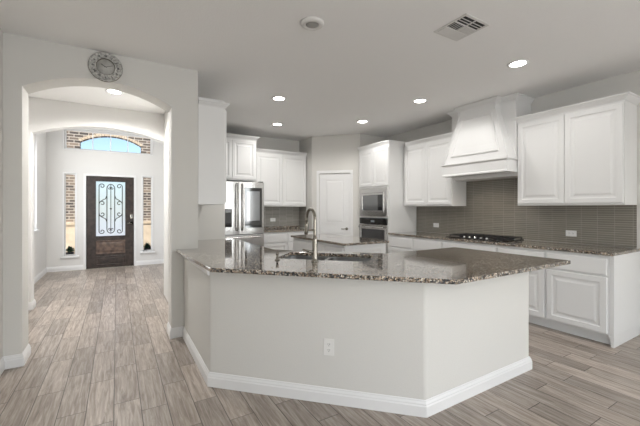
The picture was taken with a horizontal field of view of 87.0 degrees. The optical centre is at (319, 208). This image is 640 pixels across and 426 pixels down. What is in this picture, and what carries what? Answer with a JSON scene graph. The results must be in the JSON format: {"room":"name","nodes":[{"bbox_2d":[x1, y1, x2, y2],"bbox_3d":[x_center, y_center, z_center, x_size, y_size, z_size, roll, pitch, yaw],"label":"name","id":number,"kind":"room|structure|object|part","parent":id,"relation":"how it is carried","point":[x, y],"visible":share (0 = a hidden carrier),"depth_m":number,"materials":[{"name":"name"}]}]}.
{"room":"kitchen","nodes":[
{"label":"kitchen","id":0,"kind":"room"},
{"bbox_2d":[0,28,2,359],"bbox_3d":[0.324,-0.064,-2.215,0.100,2.814,12.170,0,0,-31],"label":"wall","id":1,"kind":"structure","parent":0,"point":[1,31],"depth_m":2.78,"materials":[{"name":"white paint"}]},
{"bbox_2d":[0,344,30,375],"bbox_3d":[0.347,1.290,-2.105,0.223,0.105,12.036,0,0,-31],"label":"baseboard","id":2,"kind":"structure","parent":1,"relation":"attached to","point":[17,360],"depth_m":2.84,"materials":[{"name":"white paint"}]},
{"bbox_2d":[34,132,45,276],"bbox_3d":[-5.033,-0.457,5.753,0.160,3.600,3.150,0,0,-31],"label":"wall","id":3,"kind":"structure","parent":0,"point":[39,139],"depth_m":6.44,"materials":[{"name":"white paint"}]},
{"bbox_2d":[28,265,82,309],"bbox_3d":[-4.652,1.290,5.822,0.640,0.105,3.242,0,0,-30],"label":"baseboard","id":4,"kind":"structure","parent":3,"relation":"attached to","point":[31,305],"depth_m":7.08,"materials":[{"name":"white paint"}]},
{"bbox_2d":[28,97,163,301],"bbox_3d":[-3.135,-0.457,4.965,2.650,3.600,0.160,0,0,-31],"label":"wall","id":5,"kind":"structure","parent":0,"point":[44,115],"depth_m":4.67,"materials":[{"name":"white paint"}]},
{"bbox_2d":[3,32,197,356],"bbox_3d":[-2.040,-0.064,3.321,1.561,2.814,0.245,0,0,-31],"label":"wall","id":6,"kind":"structure","parent":0,"point":[30,65],"depth_m":3.06,"materials":[{"name":"white paint"}]},
{"bbox_2d":[88,52,122,81],"bbox_3d":[-2.016,-1.329,3.175,0.277,0.277,0.026,0,0,-31],"label":"wall clock","id":7,"kind":"object","parent":6,"relation":"attached to","point":[104,66],"visible":1,"depth_m":3.17,"materials":[{"name":"grey metal"}]},
{"bbox_2d":[167,322,182,338],"bbox_3d":[-1.550,1.290,3.607,0.132,0.105,0.261,0,0,-31],"label":"baseboard","id":8,"kind":"structure","parent":6,"relation":"attached to","point":[176,332],"depth_m":3.50,"materials":[{"name":"white paint"}]},
{"bbox_2d":[46,129,163,266],"bbox_3d":[-4.787,-0.457,7.710,2.650,3.600,0.150,0,0,-31],"label":"wall","id":9,"kind":"structure","parent":0,"point":[59,160],"depth_m":7.38,"materials":[{"name":"white paint"}]},
{"bbox_2d":[60,172,78,258],"bbox_3d":[-5.397,0.148,7.288,0.320,1.840,0.145,0,0,-31],"label":"window","id":10,"kind":"structure","parent":9,"relation":"in","point":[70,179],"depth_m":7.32,"materials":[{"name":"glass"}]},
{"bbox_3d":[-5.387,1.046,7.271,0.320,0.045,0.105,0,0,-31],"label":"sill","id":11,"kind":"part","parent":10,"relation":"part of","materials":[{"name":"white paint"}]},
{"bbox_3d":[-5.424,0.138,7.333,0.164,1.734,0.004,0,0,-31],"label":"pane","id":12,"kind":"part","parent":10,"relation":"part of","materials":[{"name":"clear glass"}]},
{"bbox_2d":[63,129,152,155],"bbox_3d":[-4.770,-1.497,7.689,1.728,0.480,0.106,0,0,-31],"label":"window","id":13,"kind":"structure","parent":9,"relation":"in","point":[82,140],"depth_m":7.67,"materials":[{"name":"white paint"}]},
{"bbox_2d":[83,173,135,269],"bbox_3d":[-4.768,0.290,7.692,1.016,2.105,0.182,0,0,-31],"label":"door","id":14,"kind":"structure","parent":9,"relation":"in","point":[109,203],"depth_m":7.66,"materials":[{"name":"brown wood"}]},
{"bbox_3d":[-4.755,0.880,7.671,0.565,0.305,0.010,0,0,-31],"label":"panel","id":15,"kind":"part","parent":14,"relation":"part of","materials":[{"name":"brown wood"}]},
{"bbox_3d":[-4.756,1.183,7.672,0.565,0.200,0.008,0,0,-31],"label":"kick panel","id":16,"kind":"part","parent":14,"relation":"part of","materials":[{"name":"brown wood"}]},
{"bbox_3d":[-4.754,0.013,7.670,0.605,1.270,0.014,0,0,-31],"label":"glass moulding","id":17,"kind":"part","parent":14,"relation":"part of","materials":[{"name":"brown wood"}]},
{"bbox_3d":[-4.769,0.013,7.695,0.565,1.230,0.008,0,0,-31],"label":"glass","id":18,"kind":"part","parent":14,"relation":"part of","materials":[{"name":"white"}]},
{"bbox_2d":[140,175,154,253],"bbox_3d":[-4.122,0.148,8.056,0.320,1.840,0.145,0,0,-31],"label":"window","id":19,"kind":"structure","parent":9,"relation":"in","point":[146,181],"depth_m":8.08,"materials":[{"name":"clear glass"}]},
{"bbox_3d":[-4.149,0.138,8.101,0.164,1.734,0.004,0,0,-31],"label":"pane","id":20,"kind":"part","parent":19,"relation":"part of","materials":[{"name":"clear glass"}]},
{"bbox_3d":[-4.112,1.046,8.038,0.320,0.045,0.105,0,0,-31],"label":"sill","id":21,"kind":"part","parent":19,"relation":"part of","materials":[{"name":"white paint"}]},
{"bbox_2d":[136,259,163,265],"bbox_3d":[-3.185,1.290,6.705,0.688,0.105,3.226,0,0,-31],"label":"baseboard","id":22,"kind":"structure","parent":9,"relation":"attached to","point":[158,261],"depth_m":8.05,"materials":[{"name":"white paint"}]},
{"bbox_2d":[164,111,167,300],"bbox_3d":[-1.941,-0.064,4.557,0.115,2.814,1.770,0,0,-31],"label":"wall","id":23,"kind":"structure","parent":0,"point":[165,113],"depth_m":5.00,"materials":[{"name":"white paint"}]},
{"bbox_2d":[198,204,224,239],"bbox_3d":[-2.074,-0.064,5.428,0.555,2.814,1.960,0,0,-31],"label":"wall partition","id":24,"kind":"structure","parent":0,"point":[211,218],"depth_m":4.63,"materials":[{"name":"white paint"}]},
{"bbox_2d":[198,97,229,204],"bbox_3d":[-1.396,-0.620,4.089,0.330,1.155,0.972,0,0,-31],"label":"upper cabinet","id":25,"kind":"object","parent":24,"relation":"attached to","point":[211,112],"visible":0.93,"depth_m":3.69,"materials":[{"name":"white paint"}]},
{"bbox_3d":[-1.396,-1.139,4.089,0.330,0.054,0.972,0,0,-31],"label":"crown moulding","id":26,"kind":"part","parent":25,"relation":"part of","materials":[{"name":"white paint"}]},
{"bbox_3d":[-1.175,-0.580,3.978,0.020,1.035,0.449,0,0,-31],"label":"door","id":27,"kind":"part","parent":25,"relation":"part of","materials":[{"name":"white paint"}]},
{"bbox_2d":[229,133,298,225],"bbox_3d":[-0.961,-0.064,7.166,4.255,2.814,0.120,0,0,-31],"label":"wall","id":28,"kind":"structure","parent":0,"point":[262,142],"depth_m":7.12,"materials":[{"name":"white paint"}]},
{"bbox_2d":[226,133,259,181],"bbox_3d":[-1.694,-0.907,6.265,0.955,0.811,0.662,0,0,-31],"label":"upper cabinet","id":29,"kind":"object","parent":28,"relation":"attached to","point":[240,149],"visible":0.65,"depth_m":6.08,"materials":[{"name":"white paint"}]},
{"bbox_3d":[-1.756,-0.875,5.888,0.438,0.695,0.020,0,0,-31],"label":"door","id":30,"kind":"part","parent":29,"relation":"part of","materials":[{"name":"white paint"}]},
{"bbox_3d":[-1.694,-1.279,6.265,0.955,0.068,0.662,0,0,-31],"label":"crown moulding","id":31,"kind":"part","parent":29,"relation":"part of","materials":[{"name":"white paint"}]},
{"bbox_3d":[-1.375,-0.875,6.117,0.438,0.695,0.020,0,0,-31],"label":"door","id":32,"kind":"part","parent":29,"relation":"part of","materials":[{"name":"white paint"}]},
{"bbox_2d":[254,148,306,206],"bbox_3d":[-0.859,-0.596,6.937,1.160,1.125,0.373,0,0,-31],"label":"upper cabinet","id":33,"kind":"object","parent":28,"relation":"attached to","point":[282,173],"visible":0.81,"depth_m":6.82,"materials":[{"name":"white paint"}]},
{"bbox_3d":[-1.003,-0.562,6.680,0.546,1.009,0.020,0,0,-31],"label":"door","id":34,"kind":"part","parent":33,"relation":"part of","materials":[{"name":"white paint"}]},
{"bbox_3d":[-0.776,-1.124,6.799,1.160,0.068,0.050,0,0,-31],"label":"crown moulding","id":35,"kind":"part","parent":33,"relation":"part of","materials":[{"name":"white paint"}]},
{"bbox_3d":[-0.530,-0.562,6.965,0.546,1.009,0.020,0,0,-31],"label":"door","id":36,"kind":"part","parent":33,"relation":"part of","materials":[{"name":"white paint"}]},
{"bbox_2d":[264,207,298,225],"bbox_3d":[-0.955,0.172,7.095,1.158,0.410,0.007,0,0,-31],"label":"backsplash","id":37,"kind":"structure","parent":28,"relation":"attached to","point":[284,216],"depth_m":7.17,"materials":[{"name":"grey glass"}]},
{"bbox_2d":[299,137,311,228],"bbox_3d":[-0.266,-0.064,7.189,0.100,2.814,0.558,0,0,-31],"label":"wall","id":38,"kind":"structure","parent":0,"point":[305,146],"depth_m":7.05,"materials":[{"name":"white paint"}]},
{"bbox_2d":[299,207,305,227],"bbox_3d":[-0.371,0.190,7.256,0.008,0.446,0.316,0,0,-31],"label":"backsplash","id":39,"kind":"structure","parent":38,"relation":"attached to","point":[302,210],"depth_m":7.26,"materials":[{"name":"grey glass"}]},
{"bbox_2d":[0,0,639,140],"bbox_3d":[1.860,-1.521,0.303,6.700,0.100,15.000,0,0,-31],"label":"ceiling","id":40,"kind":"structure","parent":0,"point":[369,60],"depth_m":3.11,"materials":[{"name":"white paint"}]},
{"bbox_2d":[105,89,122,94],"bbox_3d":[-2.591,-1.466,4.253,0.196,0.009,0.196,0,0,-31],"label":"recessed light","id":41,"kind":"object","parent":40,"relation":"in","point":[111,91],"visible":0.9,"depth_m":4.24,"materials":[{"name":"white paint"}]},
{"bbox_2d":[272,96,285,100],"bbox_3d":[-0.549,-1.466,4.518,0.196,0.009,0.196,0,0,-31],"label":"recessed light","id":42,"kind":"object","parent":40,"relation":"in","point":[276,98],"visible":1,"depth_m":4.51,"materials":[{"name":"white"}]},
{"bbox_2d":[300,16,323,30],"bbox_3d":[-0.061,-1.458,2.677,0.188,0.024,0.188,0,0,-31],"label":"smoke detector","id":43,"kind":"object","parent":40,"relation":"attached to","point":[311,23],"visible":1,"depth_m":2.65,"materials":[{"name":"white plastic"}]},
{"bbox_2d":[413,98,427,102],"bbox_3d":[1.370,-1.466,4.618,0.196,0.009,0.196,0,0,-31],"label":"recessed light","id":44,"kind":"object","parent":40,"relation":"in","point":[421,100],"visible":1,"depth_m":4.59,"materials":[{"name":"white"}]},
{"bbox_2d":[433,13,489,40],"bbox_3d":[1.150,-1.465,2.752,0.300,0.010,0.310,0,0,-31],"label":"ceiling vent","id":45,"kind":"object","parent":40,"relation":"in","point":[466,24],"visible":1,"depth_m":2.74,"materials":[{"name":"white metal"}]},
{"bbox_2d":[507,59,529,67],"bbox_3d":[2.014,-1.466,3.430,0.196,0.009,0.196,0,0,-31],"label":"recessed light","id":46,"kind":"object","parent":40,"relation":"in","point":[518,63],"visible":1,"depth_m":3.42,"materials":[{"name":"white"}]},
{"bbox_2d":[0,263,639,425],"bbox_3d":[1.280,1.393,1.267,6.700,0.100,17.250,0,0,-31],"label":"floor","id":47,"kind":"structure","parent":0,"point":[103,353],"depth_m":2.58,"materials":[{"name":"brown wood"}]},
{"bbox_2d":[225,181,263,246],"bbox_3d":[-1.591,0.434,6.144,0.908,1.818,0.931,0,0,-31],"label":"refrigerator","id":48,"kind":"object","parent":47,"relation":"on","point":[244,205],"visible":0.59,"depth_m":5.86,"materials":[{"name":"grey metal"}]},
{"bbox_3d":[-1.601,-0.004,5.718,0.451,0.907,0.070,0,0,-31],"label":"door","id":49,"kind":"part","parent":48,"relation":"part of","materials":[{"name":"silver metal"}]},
{"bbox_3d":[-1.410,-0.017,5.757,0.025,0.822,0.081,0,0,-31],"label":"handle","id":50,"kind":"part","parent":48,"relation":"part of","materials":[{"name":"silver metal"}]},
{"bbox_3d":[-1.333,-0.017,5.803,0.025,0.822,0.081,0,0,-31],"label":"handle","id":51,"kind":"part","parent":48,"relation":"part of","materials":[{"name":"silver metal"}]},
{"bbox_3d":[-1.405,0.653,5.836,0.908,0.380,0.070,0,0,-31],"label":"freezer drawer","id":52,"kind":"part","parent":48,"relation":"part of","materials":[{"name":"silver metal"}]},
{"bbox_3d":[-1.210,-0.004,5.954,0.451,0.907,0.070,0,0,-31],"label":"door","id":53,"kind":"part","parent":48,"relation":"part of","materials":[{"name":"silver metal"}]},
{"bbox_3d":[-1.171,-0.007,5.936,0.314,0.700,0.008,0,0,-31],"label":"glass frame","id":54,"kind":"part","parent":48,"relation":"part of","materials":[{"name":"black"}]},
{"bbox_2d":[262,232,286,249],"bbox_3d":[-1.033,0.901,6.685,0.575,0.883,0.620,0,0,-31],"label":"base cabinet","id":55,"kind":"object","parent":47,"relation":"on","point":[272,240],"visible":0.24,"depth_m":6.45,"materials":[{"name":"white paint"}]},
{"bbox_3d":[-0.878,0.574,6.428,0.551,0.162,0.020,0,0,-31],"label":"drawer","id":56,"kind":"part","parent":55,"relation":"part of","materials":[{"name":"white paint"}]},
{"bbox_3d":[-0.878,0.947,6.428,0.551,0.543,0.020,0,0,-31],"label":"door","id":57,"kind":"part","parent":55,"relation":"part of","materials":[{"name":"white paint"}]},
{"bbox_2d":[264,225,312,232],"bbox_3d":[-0.790,0.418,6.827,1.165,0.081,0.633,0,0,-31],"label":"countertop","id":58,"kind":"structure","parent":55,"relation":"on","point":[267,229],"depth_m":6.81,"materials":[{"name":"stone"}]},
{"bbox_2d":[287,231,312,249],"bbox_3d":[-0.539,0.901,6.982,0.575,0.883,0.620,0,0,-31],"label":"base cabinet","id":59,"kind":"object","parent":47,"relation":"on","point":[290,239],"visible":0.2,"depth_m":6.62,"materials":[{"name":"white paint"}]},
{"bbox_3d":[-0.384,0.947,6.725,0.551,0.543,0.020,0,0,-31],"label":"door","id":60,"kind":"part","parent":59,"relation":"part of","materials":[{"name":"white paint"}]},
{"bbox_3d":[-0.384,0.574,6.725,0.551,0.162,0.020,0,0,-31],"label":"drawer","id":61,"kind":"part","parent":59,"relation":"part of","materials":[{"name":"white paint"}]},
{"bbox_2d":[293,238,385,252],"bbox_3d":[0.219,0.901,4.891,0.680,0.883,1.406,0,0,-31],"label":"kitchen island","id":62,"kind":"object","parent":47,"relation":"on","point":[298,244],"visible":0.14,"depth_m":4.41,"materials":[{"name":"white paint"}]},
{"bbox_3d":[-0.300,0.574,5.114,0.020,0.162,0.447,0,0,-31],"label":"drawer","id":63,"kind":"part","parent":62,"relation":"part of","materials":[{"name":"white paint"}]},
{"bbox_3d":[-0.067,0.574,4.726,0.020,0.162,0.447,0,0,-31],"label":"drawer","id":64,"kind":"part","parent":62,"relation":"part of","materials":[{"name":"white paint"}]},
{"bbox_3d":[0.167,0.574,4.337,0.020,0.162,0.447,0,0,-31],"label":"drawer","id":65,"kind":"part","parent":62,"relation":"part of","materials":[{"name":"white paint"}]},
{"bbox_2d":[291,234,388,245],"bbox_3d":[0.226,0.444,4.904,0.725,0.030,1.470,0,0,-31],"label":"island countertop","id":66,"kind":"structure","parent":62,"relation":"on","point":[343,240],"depth_m":4.62,"materials":[{"name":"stone"}]},
{"bbox_3d":[0.589,0.848,4.296,0.540,0.670,0.006,0,0,-31],"label":"panel","id":67,"kind":"part","parent":62,"relation":"part of","materials":[{"name":"white paint"}]},
{"bbox_2d":[182,256,531,417],"bbox_3d":[-0.207,0.901,3.235,3.925,0.883,1.816,0,0,26],"label":"kitchen island","id":68,"kind":"object","parent":47,"relation":"on","point":[424,350],"visible":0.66,"depth_m":2.38,"materials":[{"name":"white paint"}]},
{"bbox_3d":[-1.144,0.484,3.042,0.024,0.048,1.152,0,0,-31],"label":"apron trim","id":69,"kind":"part","parent":68,"relation":"part of","materials":[{"name":"white paint"}]},
{"bbox_2d":[324,338,333,355],"bbox_3d":[0.062,0.958,2.327,0.072,0.115,0.008,0,0,14],"label":"wall outlet","id":70,"kind":"object","parent":68,"relation":"attached to","point":[328,343],"visible":1,"depth_m":2.32,"materials":[{"name":"white plastic"}]},
{"bbox_3d":[0.161,1.290,2.834,3.222,0.105,1.326,0,0,1],"label":"baseboard","id":71,"kind":"part","parent":68,"relation":"part of","materials":[{"name":"white paint"}]},
{"bbox_2d":[176,239,570,284],"bbox_3d":[0.033,0.444,3.550,2.662,0.030,3.428,0,0,-31],"label":"countertop","id":72,"kind":"structure","parent":68,"relation":"on","point":[453,265],"depth_m":2.62,"materials":[{"name":"stone"}]},
{"bbox_2d":[302,208,318,261],"bbox_3d":[-0.073,0.212,2.788,0.130,0.432,0.208,0,0,2],"label":"kitchen faucet","id":73,"kind":"object","parent":72,"relation":"on","point":[314,251],"visible":1,"depth_m":2.70,"materials":[{"name":"silver metal"}]},
{"bbox_3d":[-0.077,0.152,2.790,0.025,0.312,0.195,0,0,-25],"label":"spout","id":74,"kind":"part","parent":73,"relation":"part of","materials":[{"name":"silver metal"}]},
{"bbox_2d":[283,255,370,261],"bbox_3d":[0.055,0.556,3.000,0.860,0.193,0.480,0,0,14],"label":"sink","id":75,"kind":"object","parent":72,"relation":"in","point":[359,259],"visible":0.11,"depth_m":3.17,"materials":[{"name":"silver metal"}]},
{"bbox_2d":[285,256,327,259],"bbox_3d":[-0.144,0.558,3.049,0.385,0.189,0.400,0,0,14],"label":"basin","id":76,"kind":"object","parent":75,"relation":"in","point":[288,257],"depth_m":3.24,"materials":[{"name":"silver metal"}]},
{"bbox_2d":[329,257,370,261],"bbox_3d":[0.253,0.558,2.951,0.385,0.189,0.400,0,0,14],"label":"basin","id":77,"kind":"object","parent":75,"relation":"in","point":[359,259],"depth_m":3.15,"materials":[{"name":"silver metal"}]},
{"bbox_2d":[357,140,415,252],"bbox_3d":[1.276,0.077,6.412,0.728,2.531,0.892,0,0,-31],"label":"tall cabinet","id":78,"kind":"object","parent":47,"relation":"on","point":[381,164],"visible":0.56,"depth_m":6.06,"materials":[{"name":"white paint"}]},
{"bbox_3d":[0.879,-0.745,6.443,0.020,0.685,0.406,0,0,-31],"label":"door","id":79,"kind":"part","parent":78,"relation":"part of","materials":[{"name":"white paint"}]},
{"bbox_2d":[358,218,387,252],"bbox_3d":[1.214,0.538,6.404,0.687,0.710,0.782,0,0,-31],"label":"wall oven","id":80,"kind":"object","parent":78,"relation":"in","point":[373,228],"visible":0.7,"depth_m":6.20,"materials":[{"name":"silver metal"}]},
{"bbox_3d":[0.941,0.348,6.240,0.051,0.023,0.702,0,0,-31],"label":"handle","id":81,"kind":"part","parent":80,"relation":"part of","materials":[{"name":"silver metal"}]},
{"bbox_3d":[0.983,0.240,6.266,0.020,0.115,0.782,0,0,-31],"label":"control panel","id":82,"kind":"part","parent":80,"relation":"part of","materials":[{"name":"black glass"}]},
{"bbox_2d":[360,187,387,216],"bbox_3d":[1.172,-0.106,6.379,0.484,0.518,0.782,0,0,-31],"label":"microwave","id":83,"kind":"object","parent":78,"relation":"in","point":[373,202],"visible":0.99,"depth_m":6.20,"materials":[{"name":"silver metal"}]},
{"bbox_3d":[0.992,-0.105,6.271,0.064,0.349,0.628,0,0,-31],"label":"door frame","id":84,"kind":"part","parent":83,"relation":"part of","materials":[{"name":"silver metal"}]},
{"bbox_3d":[1.102,-0.100,6.082,0.050,0.281,0.131,0,0,-31],"label":"control panel","id":85,"kind":"part","parent":83,"relation":"part of","materials":[{"name":"black glass"}]},
{"bbox_3d":[1.091,-0.745,6.090,0.020,0.685,0.406,0,0,-31],"label":"door","id":86,"kind":"part","parent":78,"relation":"part of","materials":[{"name":"white paint"}]},
{"bbox_3d":[1.133,-1.154,6.327,0.395,0.068,0.892,0,0,-31],"label":"crown moulding","id":87,"kind":"part","parent":78,"relation":"part of","materials":[{"name":"white paint"}]},
{"bbox_2d":[389,235,413,252],"bbox_3d":[1.641,0.901,5.833,0.696,0.883,0.571,0,0,-31],"label":"base cabinet","id":88,"kind":"object","parent":47,"relation":"on","point":[397,243],"visible":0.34,"depth_m":5.65,"materials":[{"name":"white paint"}]},
{"bbox_3d":[1.351,0.574,5.659,0.020,0.162,0.547,0,0,-31],"label":"drawer","id":89,"kind":"part","parent":88,"relation":"part of","materials":[{"name":"white paint"}]},
{"bbox_3d":[1.351,0.947,5.659,0.020,0.543,0.547,0,0,-31],"label":"door","id":90,"kind":"part","parent":88,"relation":"part of","materials":[{"name":"white paint"}]},
{"bbox_2d":[414,237,442,250],"bbox_3d":[1.934,0.901,5.346,0.696,0.883,0.563,0,0,-31],"label":"drawer","id":91,"kind":"object","parent":47,"relation":"on","point":[419,243],"visible":0.22,"depth_m":5.17,"materials":[{"name":"white paint"}]},
{"bbox_2d":[443,240,497,251],"bbox_3d":[2.294,0.901,4.748,0.696,0.883,0.829,0,0,-31],"label":"base cabinet","id":92,"kind":"object","parent":47,"relation":"on","point":[446,243],"visible":0.1,"depth_m":4.54,"materials":[{"name":"white paint"}]},
{"bbox_2d":[388,231,639,255],"bbox_3d":[2.296,0.444,4.739,0.706,0.030,3.122,0,0,-31],"label":"countertop","id":93,"kind":"structure","parent":92,"relation":"on","point":[545,245],"depth_m":3.99,"materials":[{"name":"stone"}]},
{"bbox_2d":[446,233,523,241],"bbox_3d":[2.303,0.408,4.774,0.500,0.040,0.865,0,0,-31],"label":"gas cooktop","id":94,"kind":"object","parent":93,"relation":"in","point":[498,238],"visible":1,"depth_m":4.64,"materials":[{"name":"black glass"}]},
{"bbox_3d":[2.303,0.422,4.774,0.500,0.012,0.865,0,0,-31],"label":"plate","id":95,"kind":"part","parent":94,"relation":"part of","materials":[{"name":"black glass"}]},
{"bbox_2d":[498,245,548,327],"bbox_3d":[2.651,0.901,4.155,0.696,0.883,0.550,0,0,-31],"label":"base cabinet","id":96,"kind":"object","parent":47,"relation":"on","point":[537,278],"visible":0.33,"depth_m":3.83,"materials":[{"name":"white paint"}]},
{"bbox_3d":[2.361,0.574,3.981,0.020,0.162,0.526,0,0,-31],"label":"drawer","id":97,"kind":"part","parent":96,"relation":"part of","materials":[{"name":"white paint"}]},
{"bbox_3d":[2.361,0.947,3.981,0.020,0.543,0.526,0,0,-31],"label":"door","id":98,"kind":"part","parent":96,"relation":"part of","materials":[{"name":"white paint"}]},
{"bbox_2d":[546,250,639,347],"bbox_3d":[2.948,0.901,3.662,0.696,0.883,0.598,0,0,-31],"label":"base cabinet","id":99,"kind":"object","parent":47,"relation":"on","point":[593,297],"visible":0.91,"depth_m":3.43,"materials":[{"name":"white paint"}]},
{"bbox_3d":[2.648,0.574,3.505,0.020,0.162,0.534,0,0,-31],"label":"drawer","id":100,"kind":"part","parent":99,"relation":"part of","materials":[{"name":"white paint"}]},
{"bbox_3d":[2.648,0.947,3.505,0.020,0.543,0.534,0,0,-31],"label":"door","id":101,"kind":"part","parent":99,"relation":"part of","materials":[{"name":"white paint"}]},
{"bbox_3d":[3.099,0.901,3.430,0.676,0.883,0.046,0,0,-31],"label":"panel","id":102,"kind":"part","parent":99,"relation":"part of","materials":[{"name":"white paint"}]},
{"bbox_2d":[312,134,358,236],"bbox_3d":[0.314,-0.064,6.857,0.961,2.814,0.100,0,0,14],"label":"wall","id":103,"kind":"structure","parent":0,"point":[334,152],"depth_m":6.80,"materials":[{"name":"white paint"}]},
{"bbox_2d":[317,170,352,235],"bbox_3d":[0.294,0.290,6.809,0.745,2.105,0.092,0,0,14],"label":"door","id":104,"kind":"structure","parent":103,"relation":"in","point":[336,190],"depth_m":6.81,"materials":[{"name":"white paint"}]},
{"bbox_3d":[0.296,-0.137,6.817,0.415,0.900,0.010,0,0,14],"label":"panel","id":105,"kind":"part","parent":104,"relation":"part of","materials":[{"name":"white paint"}]},
{"bbox_2d":[359,134,384,223],"bbox_3d":[1.043,-0.064,6.872,0.657,2.814,0.100,0,0,-31],"label":"wall","id":106,"kind":"structure","parent":0,"point":[364,139],"depth_m":6.75,"materials":[{"name":"white paint"}]},
{"bbox_2d":[385,70,639,248],"bbox_3d":[4.526,-0.064,1.849,0.130,2.814,14.700,0,0,-31],"label":"wall","id":107,"kind":"structure","parent":0,"point":[630,81],"depth_m":4.02,"materials":[{"name":"white paint"}]},
{"bbox_2d":[404,131,465,205],"bbox_3d":[1.912,-0.601,5.695,0.380,1.135,1.088,0,0,-31],"label":"upper cabinet","id":108,"kind":"object","parent":107,"relation":"attached to","point":[424,183],"visible":0.85,"depth_m":5.57,"materials":[{"name":"white paint"}]},
{"bbox_3d":[1.646,-0.568,5.845,0.020,1.019,0.495,0,0,-31],"label":"door","id":109,"kind":"part","parent":108,"relation":"part of","materials":[{"name":"white paint"}]},
{"bbox_3d":[1.925,-1.134,5.673,0.380,0.068,1.036,0,0,-31],"label":"crown moulding","id":110,"kind":"part","parent":108,"relation":"part of","materials":[{"name":"white paint"}]},
{"bbox_3d":[1.905,-0.568,5.416,0.020,1.019,0.495,0,0,-31],"label":"door","id":111,"kind":"part","parent":108,"relation":"part of","materials":[{"name":"white paint"}]},
{"bbox_2d":[441,93,534,181],"bbox_3d":[2.334,-0.946,4.799,0.579,1.047,1.074,0,0,-31],"label":"range hood","id":112,"kind":"object","parent":107,"relation":"attached to","point":[484,142],"visible":0.98,"depth_m":4.54,"materials":[{"name":"white paint"}]},
{"bbox_3d":[2.147,-1.014,4.686,0.078,0.545,0.732,0,0,-31],"label":"raised panel","id":113,"kind":"part","parent":112,"relation":"part of","materials":[{"name":"white paint"}]},
{"bbox_3d":[2.359,-1.433,4.815,0.519,0.068,1.074,0,0,-31],"label":"crown moulding","id":114,"kind":"part","parent":112,"relation":"part of","materials":[{"name":"white paint"}]},
{"bbox_2d":[416,178,636,247],"bbox_3d":[2.588,-0.044,4.933,0.007,0.945,3.092,0,0,-31],"label":"backsplash","id":115,"kind":"structure","parent":107,"relation":"attached to","point":[491,208],"depth_m":4.62,"materials":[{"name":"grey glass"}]},
{"bbox_2d":[566,230,576,236],"bbox_3d":[3.067,0.308,4.122,0.008,0.072,0.115,0,0,-31],"label":"wall outlet","id":116,"kind":"object","parent":107,"relation":"attached to","point":[568,232],"visible":1,"depth_m":4.12,"materials":[{"name":"white plastic"}]},
{"bbox_2d":[512,91,639,205],"bbox_3d":[2.950,-0.601,3.971,0.380,1.135,1.175,0,0,-31],"label":"upper cabinet","id":117,"kind":"object","parent":107,"relation":"attached to","point":[582,153],"visible":1,"depth_m":3.75,"materials":[{"name":"white paint"}]},
{"bbox_3d":[2.685,-0.568,4.120,0.020,1.019,0.524,0,0,-31],"label":"door","id":118,"kind":"part","parent":117,"relation":"part of","materials":[{"name":"white paint"}]},
{"bbox_3d":[2.950,-1.134,3.971,0.380,0.068,1.175,0,0,-31],"label":"crown moulding","id":119,"kind":"part","parent":117,"relation":"part of","materials":[{"name":"white paint"}]},
{"bbox_3d":[2.958,-0.568,3.666,0.020,1.019,0.524,0,0,-31],"label":"door","id":120,"kind":"part","parent":117,"relation":"part of","materials":[{"name":"white paint"}]}
]}

